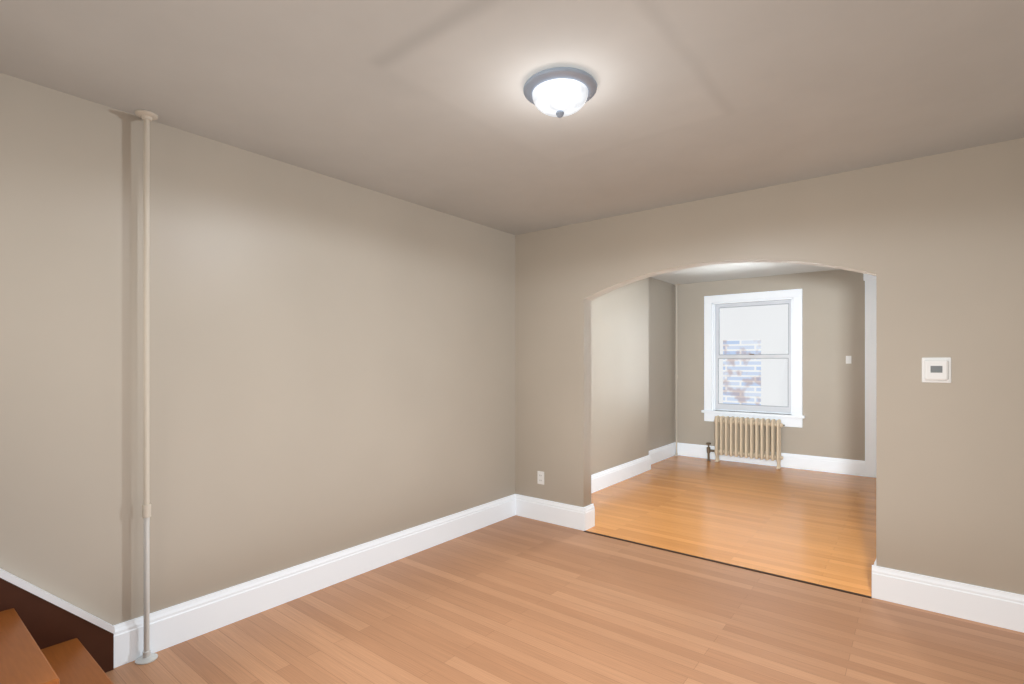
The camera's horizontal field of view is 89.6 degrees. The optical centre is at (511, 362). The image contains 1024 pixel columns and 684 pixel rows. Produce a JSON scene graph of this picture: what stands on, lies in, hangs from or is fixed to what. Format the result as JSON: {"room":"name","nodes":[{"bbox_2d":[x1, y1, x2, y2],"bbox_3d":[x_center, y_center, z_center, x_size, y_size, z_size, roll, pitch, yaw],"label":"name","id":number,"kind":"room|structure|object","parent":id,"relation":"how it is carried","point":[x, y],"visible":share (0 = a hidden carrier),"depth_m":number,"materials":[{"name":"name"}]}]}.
{"room":"empty living room","nodes":[
{"label":"empty living room","id":0,"kind":"room"},
{"bbox_2d":[0,73,514,624],"bbox_3d":[-1.746,0.117,2.641,0.120,2.600,5.600,0,0,38],"label":"wall","id":1,"kind":"structure","parent":0,"point":[332,365],"depth_m":2.76,"materials":[{"name":"paint"}]},
{"bbox_2d":[113,494,516,667],"bbox_3d":[-0.907,1.321,3.595,0.022,0.190,3.065,0,0,38],"label":"baseboard","id":2,"kind":"structure","parent":1,"relation":"attached to","point":[181,622],"depth_m":3.04,"materials":[{"name":"white wood"}]},
{"bbox_2d":[0,0,1023,283],"bbox_3d":[1.108,-1.243,3.103,4.600,0.120,9.850,0,0,38],"label":"ceiling","id":3,"kind":"structure","parent":0,"point":[426,103],"depth_m":2.21,"materials":[{"name":"paint"}]},
{"bbox_2d":[523,67,596,117],"bbox_3d":[0.205,-1.112,2.200,0.314,0.140,0.314,0,0,38],"label":"light fixture","id":4,"kind":"object","parent":3,"relation":"attached to","point":[559,92],"visible":1,"depth_m":2.12,"materials":[{"name":"white glass"}]},
{"bbox_2d":[106,456,1023,683],"bbox_3d":[1.108,1.477,3.103,4.600,0.120,9.850,0,0,38],"label":"floor","id":5,"kind":"structure","parent":0,"point":[515,599],"depth_m":2.92,"materials":[{"name":"brown wood"}]},
{"bbox_2d":[0,568,114,683],"bbox_3d":[-2.012,0.530,1.532,0.828,1.772,1.548,0,0,38],"label":"stairs","id":6,"kind":"structure","parent":5,"relation":"on","point":[46,637],"depth_m":2.12,"materials":[{"name":"brown wood"}]},
{"bbox_2d":[135,109,157,664],"bbox_3d":[-1.741,0.117,2.456,0.092,2.598,0.092,0,0,38],"label":"pipe","id":7,"kind":"object","parent":5,"relation":"on","point":[147,118],"visible":1,"depth_m":2.45,"materials":[{"name":"beige metal"}]},
{"bbox_2d":[673,284,679,455],"bbox_3d":[2.495,0.117,7.817,0.092,2.598,0.092,0,0,38],"label":"pipe","id":8,"kind":"object","parent":5,"relation":"on","point":[676,378],"visible":0.98,"depth_m":7.80,"materials":[{"name":"beige metal"}]},
{"bbox_2d":[584,531,871,597],"bbox_3d":[1.385,1.415,3.711,1.978,0.003,0.028,0,0,38],"label":"threshold","id":9,"kind":"object","parent":5,"relation":"on","point":[836,589],"depth_m":3.57,"materials":[{"name":"brown wood"}]},
{"bbox_2d":[706,415,784,468],"bbox_3d":[3.215,1.089,7.149,1.022,0.654,0.160,0,0,38],"label":"radiator","id":10,"kind":"object","parent":5,"relation":"on","point":[730,441],"visible":1,"depth_m":7.08,"materials":[{"name":"beige metal"}]},
{"bbox_2d":[591,277,674,474],"bbox_3d":[1.306,0.117,6.399,0.280,2.600,3.820,0,0,38],"label":"wall","id":11,"kind":"structure","parent":0,"point":[632,371],"depth_m":6.42,"materials":[{"name":"paint"}]},
{"bbox_2d":[591,454,651,492],"bbox_3d":[1.036,1.321,5.811,0.022,0.190,2.562,0,0,38],"label":"baseboard","id":12,"kind":"structure","parent":11,"relation":"attached to","point":[610,476],"depth_m":6.10,"materials":[{"name":"white wood"}]},
{"bbox_2d":[649,442,675,463],"bbox_3d":[2.094,1.321,7.370,0.022,0.190,1.240,0,0,38],"label":"baseboard","id":13,"kind":"structure","parent":11,"relation":"attached to","point":[664,452],"depth_m":7.49,"materials":[{"name":"white wood"}]},
{"bbox_2d":[515,138,1023,594],"bbox_3d":[1.557,0.117,3.691,4.020,2.600,0.130,0,0,38],"label":"wall","id":14,"kind":"structure","parent":0,"point":[934,244],"depth_m":3.04,"materials":[{"name":"paint"}]},
{"bbox_2d":[537,471,543,484],"bbox_3d":[0.258,1.037,4.624,0.072,0.116,0.010,0,0,38],"label":"electrical outlet plate","id":15,"kind":"object","parent":14,"relation":"attached to","point":[540,477],"visible":1,"depth_m":4.62,"materials":[{"name":"white plastic"}]},
{"bbox_2d":[517,494,588,530],"bbox_3d":[0.332,1.321,4.557,0.723,0.190,0.022,0,0,38],"label":"baseboard","id":16,"kind":"structure","parent":14,"relation":"attached to","point":[571,516],"depth_m":4.52,"materials":[{"name":"white wood"}]},
{"bbox_2d":[922,357,950,382],"bbox_3d":[2.408,0.045,2.925,0.130,0.144,0.030,0,0,38],"label":"thermostat","id":17,"kind":"object","parent":14,"relation":"attached to","point":[936,369],"visible":1,"depth_m":2.92,"materials":[{"name":"white plastic"}]},
{"bbox_2d":[872,562,1023,632],"bbox_3d":[2.632,1.321,2.752,1.169,0.190,0.022,0,0,38],"label":"baseboard","id":18,"kind":"structure","parent":14,"relation":"attached to","point":[1003,609],"depth_m":2.88,"materials":[{"name":"white wood"}]},
{"bbox_2d":[675,269,864,460],"bbox_3d":[4.024,0.117,6.834,4.020,2.600,0.220,0,0,38],"label":"wall","id":19,"kind":"structure","parent":0,"point":[833,382],"depth_m":6.74,"materials":[{"name":"paint"}]},
{"bbox_2d":[701,289,804,427],"bbox_3d":[3.392,-0.053,7.282,1.336,1.840,0.255,0,0,38],"label":"window","id":20,"kind":"structure","parent":19,"relation":"in","point":[792,298],"depth_m":7.22,"materials":[{"name":"white"}]},
{"bbox_2d":[677,443,864,475],"bbox_3d":[3.434,1.321,7.143,2.410,0.190,0.022,0,0,38],"label":"baseboard","id":21,"kind":"structure","parent":19,"relation":"attached to","point":[797,461],"depth_m":6.84,"materials":[{"name":"white wood"}]},
{"bbox_2d":[846,356,850,363],"bbox_3d":[4.249,-0.031,6.508,0.060,0.100,0.018,0,0,38],"label":"light switch","id":22,"kind":"object","parent":19,"relation":"attached to","point":[848,359],"visible":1,"depth_m":6.51,"materials":[{"name":"white plastic"}]},
{"bbox_2d":[863,273,875,477],"bbox_3d":[4.875,0.142,6.136,1.130,2.550,0.228,0,0,38],"label":"door frame","id":23,"kind":"structure","parent":19,"relation":"attached to","point":[870,375],"depth_m":6.36,"materials":[{"name":"white wood"}]},
{"label":"outside","id":24,"kind":"structure","parent":0,"visible":0},
{"bbox_2d":[719,304,787,406],"bbox_3d":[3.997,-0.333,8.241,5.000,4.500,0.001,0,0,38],"label":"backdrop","id":25,"kind":"structure","parent":24,"point":[762,396],"depth_m":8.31,"materials":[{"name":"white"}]}
]}

